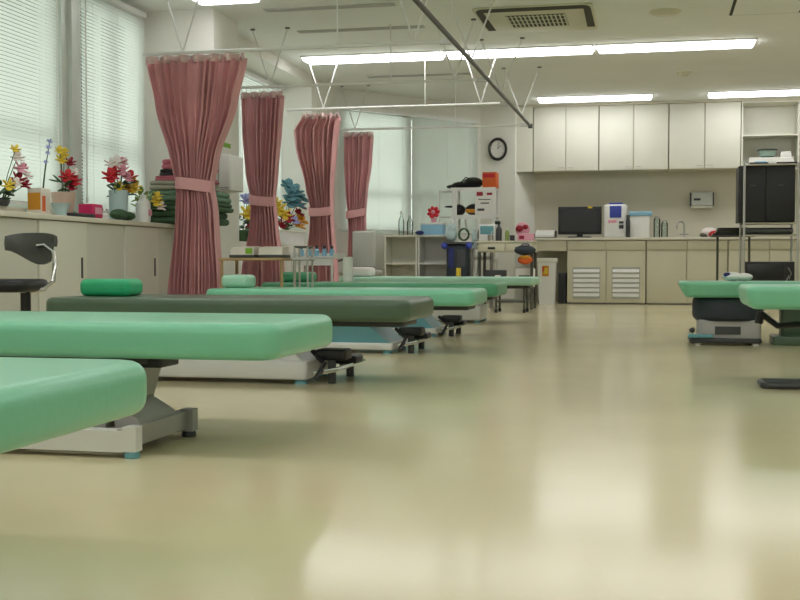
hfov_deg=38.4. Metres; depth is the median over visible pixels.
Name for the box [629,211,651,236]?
storage box
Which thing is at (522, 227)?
plush toy
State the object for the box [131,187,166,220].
flower arrangement
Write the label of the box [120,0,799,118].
ceiling
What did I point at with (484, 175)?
print
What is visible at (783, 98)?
trim
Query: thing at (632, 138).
upper cabinet
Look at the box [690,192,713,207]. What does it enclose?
paper towel dispenser
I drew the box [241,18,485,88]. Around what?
track
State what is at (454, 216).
wire shelf
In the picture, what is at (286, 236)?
planter box
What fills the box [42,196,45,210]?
print
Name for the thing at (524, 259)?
bag
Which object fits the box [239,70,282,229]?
blind
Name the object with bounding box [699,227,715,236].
snack bag
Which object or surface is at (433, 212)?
flower
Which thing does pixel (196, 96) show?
curtain
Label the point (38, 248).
office chair
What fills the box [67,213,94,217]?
tray
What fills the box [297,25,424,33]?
ceiling vent
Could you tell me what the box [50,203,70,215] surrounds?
cup
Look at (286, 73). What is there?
wall
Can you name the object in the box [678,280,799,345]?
table
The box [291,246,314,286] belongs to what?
trolley
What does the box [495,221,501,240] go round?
spray bottle
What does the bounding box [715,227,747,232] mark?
tray stack
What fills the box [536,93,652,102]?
ceiling light
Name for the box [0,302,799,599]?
floor
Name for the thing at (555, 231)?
paper tray
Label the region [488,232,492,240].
steel cup
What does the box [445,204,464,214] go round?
bag
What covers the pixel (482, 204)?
print
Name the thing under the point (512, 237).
jar
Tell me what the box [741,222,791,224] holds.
shelf
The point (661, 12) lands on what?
ceiling speaker
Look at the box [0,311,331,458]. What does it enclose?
table
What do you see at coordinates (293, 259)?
shelf
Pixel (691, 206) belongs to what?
tray
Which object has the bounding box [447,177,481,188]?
duffel bag
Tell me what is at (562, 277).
computer tower
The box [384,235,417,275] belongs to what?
cubby shelf
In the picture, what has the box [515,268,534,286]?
storage bin
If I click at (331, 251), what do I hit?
bottle
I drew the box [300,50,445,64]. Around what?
ceiling light
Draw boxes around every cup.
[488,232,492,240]
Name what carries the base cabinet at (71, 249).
on the floor
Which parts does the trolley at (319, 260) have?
drawer, leg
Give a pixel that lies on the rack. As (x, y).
(767, 163)
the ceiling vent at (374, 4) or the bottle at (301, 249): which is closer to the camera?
the ceiling vent at (374, 4)
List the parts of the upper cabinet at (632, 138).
door, door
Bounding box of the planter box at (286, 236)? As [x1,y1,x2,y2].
[279,230,305,243]
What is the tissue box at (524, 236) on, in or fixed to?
on the desk at (483, 246)
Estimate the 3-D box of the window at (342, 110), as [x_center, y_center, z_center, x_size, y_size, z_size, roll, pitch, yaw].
[-0.387,-1.646,14.840,1.060,1.550,0.061,-2,2,-41]
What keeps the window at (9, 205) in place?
in the wall at (52, 212)
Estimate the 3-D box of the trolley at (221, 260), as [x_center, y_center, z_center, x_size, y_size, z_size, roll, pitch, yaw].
[-1.051,-0.013,8.557,0.500,0.600,0.362,0,2,12]
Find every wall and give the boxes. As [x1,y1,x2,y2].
[26,0,143,220]
[238,35,334,273]
[335,88,480,277]
[535,126,799,301]
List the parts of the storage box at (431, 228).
lid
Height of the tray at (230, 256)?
0.022 m
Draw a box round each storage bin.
[484,270,506,276]
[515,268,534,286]
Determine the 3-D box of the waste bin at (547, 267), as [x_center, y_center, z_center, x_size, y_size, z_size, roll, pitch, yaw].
[1.992,-0.254,15.567,0.270,0.620,0.230,0,2,12]
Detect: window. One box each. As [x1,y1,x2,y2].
[0,0,45,207]
[80,0,131,214]
[239,76,276,139]
[341,110,402,232]
[410,117,470,234]
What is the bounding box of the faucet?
[676,221,688,236]
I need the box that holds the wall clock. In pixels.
[488,137,506,160]
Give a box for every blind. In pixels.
[0,0,59,206]
[80,0,146,214]
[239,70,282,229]
[339,105,412,231]
[412,113,478,232]
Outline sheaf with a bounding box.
[535,230,554,236]
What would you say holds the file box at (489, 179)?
on the wire shelf at (454, 216)
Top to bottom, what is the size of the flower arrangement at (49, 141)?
0.524 m
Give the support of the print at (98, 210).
attached to the gift box at (97, 209)
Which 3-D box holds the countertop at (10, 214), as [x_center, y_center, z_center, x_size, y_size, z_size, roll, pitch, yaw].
[-2.310,-0.564,8.320,0.535,0.034,3.360,0,2,12]
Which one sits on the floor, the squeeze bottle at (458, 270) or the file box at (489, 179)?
the squeeze bottle at (458, 270)
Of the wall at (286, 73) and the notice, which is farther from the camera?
the wall at (286, 73)
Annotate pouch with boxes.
[415,230,423,234]
[465,204,474,214]
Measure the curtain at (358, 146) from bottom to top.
2.134 m
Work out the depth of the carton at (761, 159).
15.27 m
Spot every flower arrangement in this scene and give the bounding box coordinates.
[0,144,32,205]
[42,139,51,187]
[49,145,82,215]
[101,155,141,218]
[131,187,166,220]
[239,193,249,241]
[276,178,308,229]
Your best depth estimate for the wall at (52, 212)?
9.71 m
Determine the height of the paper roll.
0.208 m
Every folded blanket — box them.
[148,190,231,203]
[149,180,219,191]
[149,201,233,212]
[150,210,228,225]
[155,175,218,184]
[159,169,172,175]
[162,159,217,172]
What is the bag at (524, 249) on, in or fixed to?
hanging from the desk at (483, 246)
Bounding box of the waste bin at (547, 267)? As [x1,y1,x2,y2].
[537,258,557,303]
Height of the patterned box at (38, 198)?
0.170 m
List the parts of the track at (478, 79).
hanger rod, hanger rod, drop rod, hanger rod, hanger rod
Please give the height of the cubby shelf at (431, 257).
0.905 m
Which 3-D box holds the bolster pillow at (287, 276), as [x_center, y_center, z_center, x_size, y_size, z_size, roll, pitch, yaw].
[-0.817,-0.186,9.242,0.270,0.080,0.201,0,2,12]
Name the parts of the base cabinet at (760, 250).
door, drawer, drawer, door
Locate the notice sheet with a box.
[475,190,494,214]
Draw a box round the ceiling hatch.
[729,0,799,15]
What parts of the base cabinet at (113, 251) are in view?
sliding door, sliding door, finger pull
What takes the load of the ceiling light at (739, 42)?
attached to the ceiling
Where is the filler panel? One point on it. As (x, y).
(524, 135)
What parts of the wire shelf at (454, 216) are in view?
shelf, post, post, post, post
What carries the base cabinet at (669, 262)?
on the floor
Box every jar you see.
[510,235,514,240]
[653,216,659,236]
[661,220,667,236]
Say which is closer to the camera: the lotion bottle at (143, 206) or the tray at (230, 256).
the tray at (230, 256)
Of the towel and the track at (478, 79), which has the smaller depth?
the towel
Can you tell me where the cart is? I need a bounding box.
[494,289,528,312]
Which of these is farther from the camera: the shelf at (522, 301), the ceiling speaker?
the shelf at (522, 301)
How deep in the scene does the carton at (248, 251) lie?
8.46 m
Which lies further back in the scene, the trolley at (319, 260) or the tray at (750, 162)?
the tray at (750, 162)
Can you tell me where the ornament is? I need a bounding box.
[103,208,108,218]
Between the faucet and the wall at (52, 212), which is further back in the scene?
the faucet
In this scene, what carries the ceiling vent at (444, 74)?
in the ceiling
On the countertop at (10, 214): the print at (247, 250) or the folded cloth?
the folded cloth
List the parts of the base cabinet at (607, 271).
louvre panel, drawer, door, door, louvre panel, drawer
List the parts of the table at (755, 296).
lever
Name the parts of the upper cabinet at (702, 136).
door, door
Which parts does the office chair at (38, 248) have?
seat, backrest, arm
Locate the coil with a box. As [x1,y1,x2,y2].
[458,219,469,240]
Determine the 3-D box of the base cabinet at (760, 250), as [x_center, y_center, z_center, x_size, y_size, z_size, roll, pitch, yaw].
[4.907,-0.368,15.370,1.039,0.860,0.640,0,2,12]
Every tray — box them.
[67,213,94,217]
[229,255,257,257]
[258,255,289,257]
[534,231,556,237]
[691,206,712,207]
[716,229,742,231]
[717,227,747,229]
[749,162,767,163]
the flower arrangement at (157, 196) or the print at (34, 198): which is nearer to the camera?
the print at (34, 198)
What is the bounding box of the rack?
[739,161,799,280]
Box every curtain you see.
[146,52,246,294]
[241,88,284,286]
[294,110,340,280]
[344,130,373,256]
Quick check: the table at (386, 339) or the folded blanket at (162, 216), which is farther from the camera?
the folded blanket at (162, 216)
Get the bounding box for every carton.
[229,246,260,257]
[258,246,289,257]
[748,157,793,163]
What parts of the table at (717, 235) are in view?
under frame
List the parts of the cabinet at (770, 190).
door, door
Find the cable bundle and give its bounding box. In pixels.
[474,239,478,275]
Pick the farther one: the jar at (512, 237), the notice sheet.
the notice sheet
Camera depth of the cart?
12.85 m
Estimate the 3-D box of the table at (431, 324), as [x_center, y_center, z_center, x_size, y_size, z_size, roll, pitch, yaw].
[-0.118,0.065,9.096,1.870,0.410,0.660,0,2,12]
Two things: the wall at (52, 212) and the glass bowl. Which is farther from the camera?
the glass bowl
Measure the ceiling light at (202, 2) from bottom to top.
0.042 m
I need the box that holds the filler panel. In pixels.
[516,107,532,171]
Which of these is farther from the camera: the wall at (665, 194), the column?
the wall at (665, 194)
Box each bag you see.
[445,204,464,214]
[445,220,456,241]
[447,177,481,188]
[514,243,535,254]
[518,255,531,263]
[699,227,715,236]
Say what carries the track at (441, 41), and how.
hanging from the ceiling
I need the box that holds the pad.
[745,228,793,234]
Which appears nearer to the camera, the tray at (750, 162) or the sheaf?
the tray at (750, 162)
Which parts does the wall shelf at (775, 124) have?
shelf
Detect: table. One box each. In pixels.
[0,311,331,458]
[0,357,146,453]
[46,294,433,384]
[206,287,486,353]
[261,281,506,336]
[339,276,539,322]
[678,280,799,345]
[710,233,755,280]
[738,284,799,389]
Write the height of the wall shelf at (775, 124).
0.905 m
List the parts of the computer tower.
panel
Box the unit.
[479,224,496,240]
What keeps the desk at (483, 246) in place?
on the floor
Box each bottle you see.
[136,194,151,221]
[300,248,303,255]
[314,246,318,255]
[322,246,326,255]
[329,246,334,255]
[398,211,403,234]
[407,214,412,234]
[456,268,460,275]
[472,227,476,247]
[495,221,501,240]
[505,228,508,240]
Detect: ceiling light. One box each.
[194,0,258,4]
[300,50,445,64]
[443,44,594,58]
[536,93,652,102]
[596,38,756,53]
[707,89,799,97]
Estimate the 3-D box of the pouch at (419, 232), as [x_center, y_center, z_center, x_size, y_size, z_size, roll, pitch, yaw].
[0.243,-0.834,14.254,0.110,0.056,0.100,0,2,12]
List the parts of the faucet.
spout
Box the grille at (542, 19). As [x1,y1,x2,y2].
[505,13,568,27]
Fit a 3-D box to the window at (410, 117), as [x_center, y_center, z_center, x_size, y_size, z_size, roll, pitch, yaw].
[0.521,-1.672,15.624,1.180,1.550,0.060,-2,3,-41]
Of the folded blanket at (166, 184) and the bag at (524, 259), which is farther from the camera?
the bag at (524, 259)
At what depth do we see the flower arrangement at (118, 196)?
8.73 m
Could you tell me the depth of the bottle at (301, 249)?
10.10 m
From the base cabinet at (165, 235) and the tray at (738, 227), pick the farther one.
the tray at (738, 227)
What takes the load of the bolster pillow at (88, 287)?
on the table at (349, 311)
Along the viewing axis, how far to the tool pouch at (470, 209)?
14.71 m
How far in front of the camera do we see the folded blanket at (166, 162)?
9.26 m
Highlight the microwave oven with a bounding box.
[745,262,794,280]
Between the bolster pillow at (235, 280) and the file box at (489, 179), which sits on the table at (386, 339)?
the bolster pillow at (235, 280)
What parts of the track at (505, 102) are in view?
hanger rod, hanger rod, drop rod, hanger rod, hanger rod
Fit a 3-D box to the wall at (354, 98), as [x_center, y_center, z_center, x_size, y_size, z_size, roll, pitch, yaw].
[0.107,-1.305,15.272,2.558,2.740,0.150,-2,3,-41]
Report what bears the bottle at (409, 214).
on the cubby shelf at (400, 251)
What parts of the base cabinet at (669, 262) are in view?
drawer, door, drawer, door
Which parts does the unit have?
panel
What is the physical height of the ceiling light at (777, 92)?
0.042 m
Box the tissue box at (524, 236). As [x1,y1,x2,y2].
[518,233,534,240]
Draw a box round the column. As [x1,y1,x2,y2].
[143,9,238,287]
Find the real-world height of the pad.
0.070 m
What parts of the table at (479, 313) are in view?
frame, pad frame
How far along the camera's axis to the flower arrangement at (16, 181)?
7.28 m
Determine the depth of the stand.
14.47 m
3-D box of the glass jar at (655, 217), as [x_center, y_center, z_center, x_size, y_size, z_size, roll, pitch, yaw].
[3.473,-0.988,15.543,0.090,0.290,0.090,0,2,12]
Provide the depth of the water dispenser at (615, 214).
15.53 m
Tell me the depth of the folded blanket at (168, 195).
9.25 m
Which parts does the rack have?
post, post, post, post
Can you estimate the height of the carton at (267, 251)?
0.085 m
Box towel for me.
[722,272,752,280]
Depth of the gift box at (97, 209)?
8.04 m
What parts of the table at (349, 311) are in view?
frame, pedal frame, pad frame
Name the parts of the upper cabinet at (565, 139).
door, door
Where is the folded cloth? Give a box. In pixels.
[109,209,135,219]
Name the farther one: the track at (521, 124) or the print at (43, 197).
the track at (521, 124)
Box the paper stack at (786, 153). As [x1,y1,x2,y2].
[779,151,790,156]
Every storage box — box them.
[420,222,445,234]
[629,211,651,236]
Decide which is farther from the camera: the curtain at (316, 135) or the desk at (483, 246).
the desk at (483, 246)
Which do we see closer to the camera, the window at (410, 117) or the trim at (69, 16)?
the trim at (69, 16)
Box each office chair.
[0,233,57,310]
[338,231,382,274]
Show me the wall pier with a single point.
(517, 189)
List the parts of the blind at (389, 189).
rail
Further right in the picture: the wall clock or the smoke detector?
the smoke detector
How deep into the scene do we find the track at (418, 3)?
9.35 m
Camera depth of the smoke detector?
13.09 m
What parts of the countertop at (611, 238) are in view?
desk drawer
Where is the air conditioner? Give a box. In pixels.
[472,2,598,33]
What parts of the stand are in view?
leg, leg, leg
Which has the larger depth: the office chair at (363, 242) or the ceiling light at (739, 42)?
the office chair at (363, 242)
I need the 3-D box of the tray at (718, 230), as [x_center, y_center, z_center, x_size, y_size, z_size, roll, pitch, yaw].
[3.681,-0.768,12.738,0.350,0.018,0.260,0,2,12]
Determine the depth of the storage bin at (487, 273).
13.93 m
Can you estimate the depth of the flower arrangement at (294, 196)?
12.91 m
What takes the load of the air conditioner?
attached to the ceiling
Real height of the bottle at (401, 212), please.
0.300 m
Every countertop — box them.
[0,210,174,228]
[534,237,799,250]
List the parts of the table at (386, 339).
frame, pedal frame, pad frame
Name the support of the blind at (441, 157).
attached to the window at (410, 117)
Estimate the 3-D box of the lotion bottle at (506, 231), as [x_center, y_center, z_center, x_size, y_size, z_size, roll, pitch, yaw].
[1.297,-0.796,13.930,0.052,0.160,0.052,0,2,12]
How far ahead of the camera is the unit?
13.93 m
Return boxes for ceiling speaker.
[649,8,681,16]
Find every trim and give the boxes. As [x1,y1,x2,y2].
[0,206,25,211]
[52,0,81,212]
[517,97,799,110]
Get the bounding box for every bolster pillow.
[80,279,142,295]
[222,274,255,287]
[283,272,316,281]
[353,267,374,276]
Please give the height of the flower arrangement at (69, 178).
0.491 m
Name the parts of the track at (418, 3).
hanger rod, hanger rod, hanger rod, hanger rod, hanger rod, hanger rod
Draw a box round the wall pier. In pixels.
[480,105,534,302]
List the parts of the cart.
leg, leg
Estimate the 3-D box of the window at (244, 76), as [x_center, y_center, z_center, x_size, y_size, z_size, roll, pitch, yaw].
[-1.774,-1.530,12.099,0.060,1.860,2.850,0,2,12]
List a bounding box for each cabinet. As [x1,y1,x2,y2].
[0,217,86,310]
[87,223,158,293]
[158,228,173,293]
[533,106,599,173]
[567,240,645,303]
[599,104,668,172]
[646,240,727,304]
[669,102,740,171]
[727,240,799,280]
[735,165,794,222]
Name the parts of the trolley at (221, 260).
leg, leg, leg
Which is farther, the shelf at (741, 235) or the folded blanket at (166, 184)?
the shelf at (741, 235)
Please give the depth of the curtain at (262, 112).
10.73 m
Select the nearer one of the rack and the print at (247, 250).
the print at (247, 250)
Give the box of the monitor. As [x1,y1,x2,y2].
[558,206,601,237]
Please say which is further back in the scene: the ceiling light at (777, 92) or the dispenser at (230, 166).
the ceiling light at (777, 92)
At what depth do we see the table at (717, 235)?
12.74 m
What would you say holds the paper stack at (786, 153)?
on the carton at (761, 159)
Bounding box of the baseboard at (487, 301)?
[486,299,513,302]
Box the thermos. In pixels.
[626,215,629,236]
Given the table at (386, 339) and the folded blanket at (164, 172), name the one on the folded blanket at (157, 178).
the folded blanket at (164, 172)
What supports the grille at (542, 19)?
attached to the air conditioner
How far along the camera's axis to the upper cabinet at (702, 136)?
15.42 m
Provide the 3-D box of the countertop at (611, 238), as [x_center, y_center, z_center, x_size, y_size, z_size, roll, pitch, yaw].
[4.403,-0.750,15.453,5.170,0.179,0.680,0,2,12]
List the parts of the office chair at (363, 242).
seat, backrest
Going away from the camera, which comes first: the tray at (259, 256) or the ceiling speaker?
the tray at (259, 256)
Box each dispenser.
[219,155,242,192]
[604,203,626,237]
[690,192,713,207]
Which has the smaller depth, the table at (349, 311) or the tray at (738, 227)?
the table at (349, 311)
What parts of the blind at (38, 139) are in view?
rail, ladder cord, pull chain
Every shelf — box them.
[291,258,314,260]
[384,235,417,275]
[417,235,454,275]
[439,187,499,306]
[496,300,527,302]
[740,100,799,170]
[740,234,793,236]
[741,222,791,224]
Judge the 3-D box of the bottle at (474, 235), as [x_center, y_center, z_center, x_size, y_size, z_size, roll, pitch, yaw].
[0.939,-0.791,14.532,0.064,0.260,0.064,0,2,12]
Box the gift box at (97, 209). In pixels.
[78,204,102,217]
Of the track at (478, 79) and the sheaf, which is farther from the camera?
the sheaf
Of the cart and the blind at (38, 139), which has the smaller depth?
the blind at (38, 139)
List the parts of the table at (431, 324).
frame, pedal frame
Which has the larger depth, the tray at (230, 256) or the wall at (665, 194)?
the wall at (665, 194)
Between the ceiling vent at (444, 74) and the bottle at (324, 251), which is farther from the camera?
the ceiling vent at (444, 74)
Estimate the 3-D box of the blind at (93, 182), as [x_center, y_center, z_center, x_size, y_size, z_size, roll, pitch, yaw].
[-2.306,-1.575,9.345,0.077,1.730,1.132,0,2,12]
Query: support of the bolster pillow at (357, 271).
on the table at (479, 313)
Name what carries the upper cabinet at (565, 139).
attached to the wall at (665, 194)
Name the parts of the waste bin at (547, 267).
lid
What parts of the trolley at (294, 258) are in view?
post, post, handle, post, post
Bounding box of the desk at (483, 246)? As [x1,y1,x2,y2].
[477,241,537,309]
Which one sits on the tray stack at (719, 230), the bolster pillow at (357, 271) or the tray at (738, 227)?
the tray at (738, 227)
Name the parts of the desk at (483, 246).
leg, leg, drawer, drawer, leg, leg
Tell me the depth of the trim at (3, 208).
7.31 m
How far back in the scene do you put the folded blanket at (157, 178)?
9.25 m
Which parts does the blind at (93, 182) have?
pull chain, ladder cord, ladder cord, ladder cord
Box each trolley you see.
[219,258,293,287]
[289,253,346,280]
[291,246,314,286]
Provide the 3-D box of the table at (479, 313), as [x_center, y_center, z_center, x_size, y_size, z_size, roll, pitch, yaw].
[0.388,-0.009,11.062,1.870,0.428,0.660,0,2,12]
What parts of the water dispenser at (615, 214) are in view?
blue panel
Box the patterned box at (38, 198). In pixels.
[27,188,50,213]
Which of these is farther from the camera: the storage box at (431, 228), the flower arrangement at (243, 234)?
the storage box at (431, 228)
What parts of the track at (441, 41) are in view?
hanger rod, hanger rod, drop rod, hanger rod, hanger rod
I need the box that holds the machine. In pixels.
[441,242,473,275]
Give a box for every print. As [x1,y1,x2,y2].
[28,192,40,209]
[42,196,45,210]
[95,207,101,213]
[245,248,251,253]
[477,199,490,210]
[483,174,494,177]
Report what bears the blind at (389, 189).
attached to the window at (342, 110)
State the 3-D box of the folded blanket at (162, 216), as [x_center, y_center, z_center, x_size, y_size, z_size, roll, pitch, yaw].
[-1.752,-0.676,9.535,0.500,0.108,0.660,0,2,12]
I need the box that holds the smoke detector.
[676,71,691,75]
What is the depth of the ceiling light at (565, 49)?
11.69 m
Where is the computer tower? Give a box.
[558,273,566,303]
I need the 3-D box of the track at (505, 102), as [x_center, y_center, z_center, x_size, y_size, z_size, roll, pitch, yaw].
[-0.053,-2.291,12.078,2.380,0.558,0.046,0,2,12]
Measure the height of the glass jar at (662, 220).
0.240 m
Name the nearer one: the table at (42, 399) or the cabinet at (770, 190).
the table at (42, 399)
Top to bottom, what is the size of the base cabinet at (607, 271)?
0.860 m
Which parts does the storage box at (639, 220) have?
lid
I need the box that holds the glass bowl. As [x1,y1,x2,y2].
[757,149,777,156]
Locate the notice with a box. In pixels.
[222,128,231,150]
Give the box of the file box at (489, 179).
[482,172,498,188]
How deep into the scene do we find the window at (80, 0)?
9.46 m
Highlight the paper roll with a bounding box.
[343,256,352,281]
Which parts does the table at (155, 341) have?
pad frame, frame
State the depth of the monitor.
15.79 m
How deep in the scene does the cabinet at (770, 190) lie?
11.92 m
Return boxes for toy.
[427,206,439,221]
[515,222,529,234]
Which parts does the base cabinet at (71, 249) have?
sliding door, sliding door, finger pull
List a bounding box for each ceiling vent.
[263,3,396,11]
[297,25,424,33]
[367,73,472,77]
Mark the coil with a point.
(465, 220)
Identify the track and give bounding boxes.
[143,0,450,55]
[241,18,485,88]
[286,55,507,110]
[339,83,527,130]
[412,0,540,127]
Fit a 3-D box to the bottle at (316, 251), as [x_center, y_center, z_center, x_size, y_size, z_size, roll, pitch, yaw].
[-0.731,-0.429,10.086,0.048,0.090,0.046,0,2,12]
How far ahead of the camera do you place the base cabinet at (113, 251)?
8.46 m
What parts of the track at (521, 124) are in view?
hanger rod, hanger rod, drop rod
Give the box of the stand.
[470,248,492,306]
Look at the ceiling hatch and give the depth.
9.77 m

